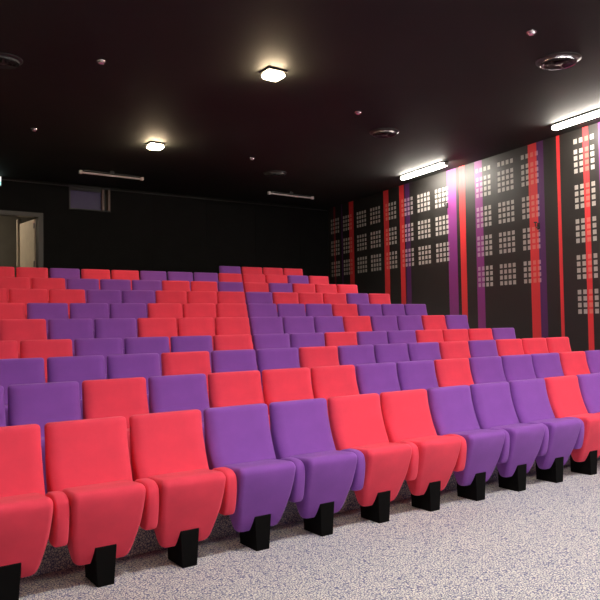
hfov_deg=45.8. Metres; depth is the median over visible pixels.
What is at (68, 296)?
seat
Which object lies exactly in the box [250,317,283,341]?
seat
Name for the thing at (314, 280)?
seat
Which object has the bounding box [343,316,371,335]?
seat
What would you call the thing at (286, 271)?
seat
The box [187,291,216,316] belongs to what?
seat
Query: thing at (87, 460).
seat
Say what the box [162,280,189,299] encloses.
seat
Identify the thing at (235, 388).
seat
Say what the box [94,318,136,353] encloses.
seat
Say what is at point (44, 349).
seat
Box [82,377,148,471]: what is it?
seat
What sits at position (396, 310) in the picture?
seat
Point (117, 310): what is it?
seat
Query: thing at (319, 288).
seat
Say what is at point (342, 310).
seat
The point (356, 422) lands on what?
seat
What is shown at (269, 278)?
seat
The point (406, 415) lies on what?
seat
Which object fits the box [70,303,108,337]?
seat
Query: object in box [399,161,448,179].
ceiling lamp
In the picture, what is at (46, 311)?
seat
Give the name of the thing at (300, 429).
seat
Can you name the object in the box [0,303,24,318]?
seat
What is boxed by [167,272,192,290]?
seat
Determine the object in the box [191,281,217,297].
seat
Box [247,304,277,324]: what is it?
seat
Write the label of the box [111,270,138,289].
seat
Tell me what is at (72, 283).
seat
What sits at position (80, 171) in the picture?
lamp
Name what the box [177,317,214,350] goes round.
seat
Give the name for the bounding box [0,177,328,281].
wall
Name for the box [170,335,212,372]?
seat
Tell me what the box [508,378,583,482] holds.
seat
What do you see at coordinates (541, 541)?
floor
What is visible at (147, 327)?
seat
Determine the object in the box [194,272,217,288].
seat
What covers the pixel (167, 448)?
seat
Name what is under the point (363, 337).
seat
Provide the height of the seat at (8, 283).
0.954 m
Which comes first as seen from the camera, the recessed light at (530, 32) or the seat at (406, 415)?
the seat at (406, 415)
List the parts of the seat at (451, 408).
backrest, seat, armrest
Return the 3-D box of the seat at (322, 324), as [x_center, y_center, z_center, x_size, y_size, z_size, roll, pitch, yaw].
[0.573,0.713,10.514,0.582,0.954,0.498,0,-2,-35]
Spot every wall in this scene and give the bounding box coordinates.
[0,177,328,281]
[0,216,35,276]
[328,122,599,351]
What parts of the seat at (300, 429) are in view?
backrest, seat, armrest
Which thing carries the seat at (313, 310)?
on the floor
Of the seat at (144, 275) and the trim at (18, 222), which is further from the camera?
the trim at (18, 222)
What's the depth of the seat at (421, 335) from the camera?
10.39 m
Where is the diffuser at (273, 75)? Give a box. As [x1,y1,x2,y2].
[262,70,283,80]
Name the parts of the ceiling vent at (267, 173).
mounting plate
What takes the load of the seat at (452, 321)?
on the floor
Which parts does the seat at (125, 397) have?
backrest, seat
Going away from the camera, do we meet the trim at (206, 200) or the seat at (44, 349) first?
the seat at (44, 349)
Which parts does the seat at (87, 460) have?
backrest, seat, armrest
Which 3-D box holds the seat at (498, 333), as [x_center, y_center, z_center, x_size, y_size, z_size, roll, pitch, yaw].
[3.409,0.917,11.243,0.582,0.954,0.498,0,-2,-35]
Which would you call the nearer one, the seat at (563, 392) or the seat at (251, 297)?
the seat at (563, 392)
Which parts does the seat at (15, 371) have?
seat, backrest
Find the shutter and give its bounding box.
[104,190,105,210]
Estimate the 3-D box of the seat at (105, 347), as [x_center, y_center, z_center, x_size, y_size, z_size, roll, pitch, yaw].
[-2.026,0.882,7.499,0.582,0.954,0.498,0,-2,-35]
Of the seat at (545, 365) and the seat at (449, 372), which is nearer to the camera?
the seat at (449, 372)
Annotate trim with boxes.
[1,179,326,210]
[16,219,20,266]
[153,195,153,270]
[206,200,207,272]
[255,204,256,266]
[300,209,301,268]
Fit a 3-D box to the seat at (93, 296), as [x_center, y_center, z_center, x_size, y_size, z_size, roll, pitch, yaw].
[-2.834,0.315,10.616,0.582,0.954,0.498,0,-2,-35]
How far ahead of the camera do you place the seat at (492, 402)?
6.51 m
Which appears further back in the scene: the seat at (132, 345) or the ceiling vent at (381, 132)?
the ceiling vent at (381, 132)
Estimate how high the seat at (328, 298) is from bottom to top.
0.954 m
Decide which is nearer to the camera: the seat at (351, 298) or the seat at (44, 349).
the seat at (44, 349)
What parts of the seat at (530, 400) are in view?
backrest, seat, armrest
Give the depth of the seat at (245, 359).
7.38 m
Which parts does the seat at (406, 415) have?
backrest, seat, armrest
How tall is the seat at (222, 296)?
0.954 m
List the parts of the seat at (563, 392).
backrest, seat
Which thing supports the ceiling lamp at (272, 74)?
attached to the ceiling
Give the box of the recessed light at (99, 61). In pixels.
[96,59,105,64]
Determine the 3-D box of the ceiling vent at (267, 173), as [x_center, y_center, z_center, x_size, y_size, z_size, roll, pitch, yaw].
[-0.522,-2.626,14.850,0.488,0.058,0.488,0,-2,-35]
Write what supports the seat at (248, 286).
on the floor
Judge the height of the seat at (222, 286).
0.954 m
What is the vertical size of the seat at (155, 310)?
0.954 m
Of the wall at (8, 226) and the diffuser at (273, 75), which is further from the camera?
the wall at (8, 226)
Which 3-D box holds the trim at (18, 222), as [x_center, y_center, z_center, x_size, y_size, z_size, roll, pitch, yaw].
[-6.405,-0.755,16.181,0.080,2.157,0.080,0,-2,-35]
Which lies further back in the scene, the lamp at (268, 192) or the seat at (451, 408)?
the lamp at (268, 192)
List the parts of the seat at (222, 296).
backrest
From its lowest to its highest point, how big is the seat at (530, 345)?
0.954 m
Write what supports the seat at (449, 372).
on the floor
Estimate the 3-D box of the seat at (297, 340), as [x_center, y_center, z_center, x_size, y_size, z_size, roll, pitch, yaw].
[0.238,0.897,9.059,0.582,0.954,0.498,0,-2,-35]
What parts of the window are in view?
pane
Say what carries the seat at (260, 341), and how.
on the floor
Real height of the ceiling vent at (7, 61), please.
0.058 m
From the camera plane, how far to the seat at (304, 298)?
12.89 m
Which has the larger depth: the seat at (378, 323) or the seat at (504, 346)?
the seat at (378, 323)
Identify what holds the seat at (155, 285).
on the floor
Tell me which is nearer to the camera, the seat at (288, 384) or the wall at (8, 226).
the seat at (288, 384)
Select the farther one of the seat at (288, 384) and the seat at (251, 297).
the seat at (251, 297)
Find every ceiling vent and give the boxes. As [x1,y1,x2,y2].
[0,52,22,68]
[263,171,286,176]
[370,128,398,137]
[536,52,580,69]
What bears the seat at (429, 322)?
on the floor
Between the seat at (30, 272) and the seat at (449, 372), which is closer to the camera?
the seat at (449, 372)
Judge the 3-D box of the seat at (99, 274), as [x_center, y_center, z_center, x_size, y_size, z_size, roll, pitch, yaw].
[-3.523,-0.081,12.590,0.582,0.954,0.498,0,-2,-35]
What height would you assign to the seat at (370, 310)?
0.954 m
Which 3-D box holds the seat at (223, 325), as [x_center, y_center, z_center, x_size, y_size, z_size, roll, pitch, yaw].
[-0.785,0.705,9.578,0.582,0.954,0.498,0,-2,-35]
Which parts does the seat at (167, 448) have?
backrest, seat, armrest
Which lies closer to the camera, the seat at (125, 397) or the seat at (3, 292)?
the seat at (125, 397)
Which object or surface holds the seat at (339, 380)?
on the floor
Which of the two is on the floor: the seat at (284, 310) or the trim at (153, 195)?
the seat at (284, 310)
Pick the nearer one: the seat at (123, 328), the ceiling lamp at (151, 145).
the seat at (123, 328)
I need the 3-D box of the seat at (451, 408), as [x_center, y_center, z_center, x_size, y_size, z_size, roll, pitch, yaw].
[1.495,1.254,6.262,0.582,0.954,0.498,0,-2,-35]
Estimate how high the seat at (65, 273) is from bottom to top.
0.954 m
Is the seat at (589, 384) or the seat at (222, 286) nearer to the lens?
the seat at (589, 384)
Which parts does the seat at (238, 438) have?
backrest, seat, armrest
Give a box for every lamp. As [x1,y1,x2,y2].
[79,170,143,180]
[146,142,164,149]
[259,67,286,80]
[267,191,313,199]
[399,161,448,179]
[550,108,599,130]
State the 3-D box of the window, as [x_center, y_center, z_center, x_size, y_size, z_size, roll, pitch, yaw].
[-4.708,-2.256,15.874,0.940,0.537,0.140,0,-2,-35]
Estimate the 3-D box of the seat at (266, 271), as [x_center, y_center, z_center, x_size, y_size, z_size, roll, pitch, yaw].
[-0.471,-0.259,15.917,0.582,0.954,0.498,0,-2,-35]
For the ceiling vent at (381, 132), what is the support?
in the ceiling
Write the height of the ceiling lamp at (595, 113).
0.085 m
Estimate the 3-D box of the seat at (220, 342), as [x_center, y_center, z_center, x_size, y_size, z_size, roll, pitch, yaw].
[-0.667,0.891,8.435,0.582,0.954,0.498,0,-2,-35]
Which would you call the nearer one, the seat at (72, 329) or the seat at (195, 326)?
the seat at (72, 329)
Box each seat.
[0,266,14,276]
[0,277,29,302]
[0,288,7,302]
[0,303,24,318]
[0,319,46,357]
[0,340,17,358]
[0,358,44,425]
[0,386,5,426]
[0,424,68,599]
[8,381,81,494]
[9,289,47,318]
[16,267,47,288]
[20,339,72,382]
[27,303,68,339]
[31,278,65,302]
[44,416,158,586]
[47,355,105,418]
[48,319,93,355]
[49,268,79,288]
[49,289,85,318]
[67,278,98,302]
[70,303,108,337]
[74,338,122,378]
[81,269,110,289]
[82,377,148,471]
[86,290,120,317]
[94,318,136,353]
[100,279,130,302]
[107,353,160,412]
[110,303,146,336]
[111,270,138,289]
[122,290,154,317]
[124,337,169,375]
[129,409,236,567]
[132,280,161,302]
[137,318,176,351]
[140,271,166,289]
[147,303,182,335]
[148,374,209,443]
[155,291,186,315]
[161,351,210,399]
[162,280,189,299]
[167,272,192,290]
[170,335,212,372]
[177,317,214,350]
[183,303,215,328]
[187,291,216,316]
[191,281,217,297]
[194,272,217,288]
[204,403,304,550]
[208,370,269,424]
[211,349,262,390]
[213,334,252,350]
[215,317,252,344]
[216,303,249,325]
[217,291,247,313]
[218,273,242,282]
[218,282,245,300]
[219,266,242,281]
[241,267,262,280]
[242,274,265,287]
[244,282,268,299]
[245,292,277,314]
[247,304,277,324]
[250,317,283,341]
[253,333,289,362]
[257,348,311,384]
[262,367,328,417]
[263,268,282,281]
[265,275,287,288]
[269,283,292,299]
[269,398,364,535]
[272,292,305,312]
[277,304,305,323]
[283,268,302,281]
[283,316,324,341]
[287,275,308,290]
[290,333,324,355]
[292,283,315,300]
[298,292,323,311]
[299,346,338,376]
[305,304,332,320]
[308,276,328,284]
[311,365,358,408]
[314,316,344,340]
[315,284,336,295]
[323,293,346,305]
[324,332,357,351]
[327,393,418,522]
[332,304,357,317]
[337,284,357,293]
[338,345,375,372]
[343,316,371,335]
[346,293,368,303]
[355,362,400,396]
[357,304,382,316]
[357,331,387,346]
[368,293,390,303]
[370,316,398,331]
[374,343,409,362]
[380,389,466,511]
[381,304,404,316]
[387,330,416,343]
[396,360,438,390]
[397,315,423,330]
[404,304,426,315]
[407,342,440,360]
[415,329,443,342]
[421,315,446,329]
[427,385,509,500]
[434,358,473,386]
[439,341,470,358]
[442,329,468,341]
[445,315,469,328]
[467,328,492,340]
[468,340,498,357]
[469,356,506,383]
[470,381,548,491]
[492,328,515,339]
[495,339,523,356]
[501,354,535,381]
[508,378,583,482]
[521,338,548,354]
[531,353,563,378]
[544,375,599,474]
[546,337,571,352]
[559,351,590,375]
[576,373,599,412]
[584,350,599,372]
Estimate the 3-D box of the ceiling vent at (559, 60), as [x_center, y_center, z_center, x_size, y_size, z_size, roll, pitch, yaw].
[3.141,-2.892,8.636,0.525,0.058,0.525,0,-2,-35]
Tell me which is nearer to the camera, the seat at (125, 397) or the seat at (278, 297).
the seat at (125, 397)
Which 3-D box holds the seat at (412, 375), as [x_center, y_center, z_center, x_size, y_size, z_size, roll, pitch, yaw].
[1.378,1.120,7.403,0.582,0.954,0.498,0,-2,-35]
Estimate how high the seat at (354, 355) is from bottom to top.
0.954 m
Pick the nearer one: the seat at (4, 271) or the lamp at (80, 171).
the seat at (4, 271)
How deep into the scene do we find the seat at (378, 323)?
11.22 m
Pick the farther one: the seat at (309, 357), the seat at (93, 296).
the seat at (93, 296)
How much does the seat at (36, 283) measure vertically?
0.954 m
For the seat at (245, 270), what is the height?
0.954 m
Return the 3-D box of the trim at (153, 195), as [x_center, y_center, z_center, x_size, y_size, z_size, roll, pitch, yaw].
[-3.428,-1.094,16.640,0.020,2.767,0.006,0,-2,-35]
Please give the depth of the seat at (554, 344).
10.49 m
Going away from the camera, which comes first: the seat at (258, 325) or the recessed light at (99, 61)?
the recessed light at (99, 61)
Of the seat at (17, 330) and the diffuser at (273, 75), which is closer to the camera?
the seat at (17, 330)
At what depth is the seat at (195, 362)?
7.08 m
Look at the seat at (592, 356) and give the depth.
9.28 m
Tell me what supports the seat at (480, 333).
on the floor
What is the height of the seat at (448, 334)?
0.954 m
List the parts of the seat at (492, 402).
backrest, seat, armrest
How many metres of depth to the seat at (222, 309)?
10.81 m
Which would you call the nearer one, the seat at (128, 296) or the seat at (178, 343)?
the seat at (178, 343)
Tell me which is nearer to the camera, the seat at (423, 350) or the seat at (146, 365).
the seat at (146, 365)
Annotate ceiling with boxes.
[0,0,599,208]
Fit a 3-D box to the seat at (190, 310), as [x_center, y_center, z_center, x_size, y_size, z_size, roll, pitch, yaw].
[-1.357,0.520,10.409,0.582,0.954,0.498,0,-2,-35]
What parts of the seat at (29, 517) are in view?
backrest, seat, armrest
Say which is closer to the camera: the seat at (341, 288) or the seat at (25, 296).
the seat at (25, 296)
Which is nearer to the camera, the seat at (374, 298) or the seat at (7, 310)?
the seat at (7, 310)
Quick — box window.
[69,185,110,211]
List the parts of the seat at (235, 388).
backrest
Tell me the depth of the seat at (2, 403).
5.16 m
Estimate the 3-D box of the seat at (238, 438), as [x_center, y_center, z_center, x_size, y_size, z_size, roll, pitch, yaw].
[-0.316,1.242,5.014,0.582,0.954,0.498,0,-2,-35]
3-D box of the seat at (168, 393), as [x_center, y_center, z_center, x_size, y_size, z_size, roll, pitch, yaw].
[-0.887,1.105,5.843,0.582,0.954,0.498,0,-2,-35]
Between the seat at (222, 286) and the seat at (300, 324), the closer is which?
the seat at (300, 324)
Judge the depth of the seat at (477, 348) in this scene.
9.56 m
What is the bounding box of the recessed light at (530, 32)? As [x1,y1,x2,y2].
[526,30,536,35]
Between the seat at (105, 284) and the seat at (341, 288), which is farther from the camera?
the seat at (341, 288)
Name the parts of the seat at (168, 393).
backrest, seat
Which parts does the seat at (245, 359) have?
backrest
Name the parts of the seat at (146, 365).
backrest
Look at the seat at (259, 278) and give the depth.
14.56 m
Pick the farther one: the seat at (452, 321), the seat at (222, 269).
the seat at (222, 269)
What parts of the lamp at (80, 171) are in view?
mounting rail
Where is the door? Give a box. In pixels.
[0,210,42,267]
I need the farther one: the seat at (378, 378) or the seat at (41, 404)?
the seat at (378, 378)
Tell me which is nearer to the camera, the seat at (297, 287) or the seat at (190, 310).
the seat at (190, 310)
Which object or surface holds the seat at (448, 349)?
on the floor
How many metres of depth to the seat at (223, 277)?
14.25 m
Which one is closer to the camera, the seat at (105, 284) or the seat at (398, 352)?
the seat at (398, 352)
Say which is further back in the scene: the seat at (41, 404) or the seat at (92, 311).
the seat at (92, 311)
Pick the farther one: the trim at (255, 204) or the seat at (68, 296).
the trim at (255, 204)
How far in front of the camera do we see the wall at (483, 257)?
13.56 m
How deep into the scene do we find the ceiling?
9.54 m
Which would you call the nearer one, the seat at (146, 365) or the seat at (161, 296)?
the seat at (146, 365)
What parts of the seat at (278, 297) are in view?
backrest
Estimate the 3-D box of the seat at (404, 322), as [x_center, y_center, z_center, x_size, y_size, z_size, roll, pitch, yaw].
[1.932,0.722,11.450,0.582,0.954,0.498,0,-2,-35]
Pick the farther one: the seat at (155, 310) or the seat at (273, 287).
the seat at (273, 287)
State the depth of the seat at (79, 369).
6.45 m
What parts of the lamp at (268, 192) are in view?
mounting rail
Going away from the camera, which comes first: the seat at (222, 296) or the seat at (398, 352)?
the seat at (398, 352)
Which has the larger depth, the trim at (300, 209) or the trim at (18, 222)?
the trim at (300, 209)
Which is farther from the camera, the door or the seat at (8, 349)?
the door
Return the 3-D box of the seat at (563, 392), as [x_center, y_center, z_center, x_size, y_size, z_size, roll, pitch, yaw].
[2.854,1.263,7.197,0.582,0.954,0.498,0,-2,-35]
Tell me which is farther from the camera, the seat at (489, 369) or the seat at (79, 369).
the seat at (489, 369)
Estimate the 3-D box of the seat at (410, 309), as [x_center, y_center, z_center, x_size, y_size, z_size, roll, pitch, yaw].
[2.267,0.543,12.905,0.582,0.954,0.498,0,-2,-35]
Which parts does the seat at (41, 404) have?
seat, backrest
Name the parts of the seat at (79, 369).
backrest, seat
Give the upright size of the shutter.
0.486 m
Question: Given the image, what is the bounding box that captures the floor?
[19,456,599,599]
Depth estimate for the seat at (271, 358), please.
7.69 m
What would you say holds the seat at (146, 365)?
on the floor
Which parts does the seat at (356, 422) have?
backrest, seat, armrest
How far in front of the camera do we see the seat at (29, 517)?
4.03 m
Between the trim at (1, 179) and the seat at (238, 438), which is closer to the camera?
the seat at (238, 438)
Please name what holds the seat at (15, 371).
on the floor
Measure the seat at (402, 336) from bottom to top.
0.954 m
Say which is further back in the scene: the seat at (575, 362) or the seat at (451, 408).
the seat at (575, 362)
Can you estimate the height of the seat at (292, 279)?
0.954 m
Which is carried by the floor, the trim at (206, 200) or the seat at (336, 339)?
the seat at (336, 339)
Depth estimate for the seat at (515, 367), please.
8.41 m

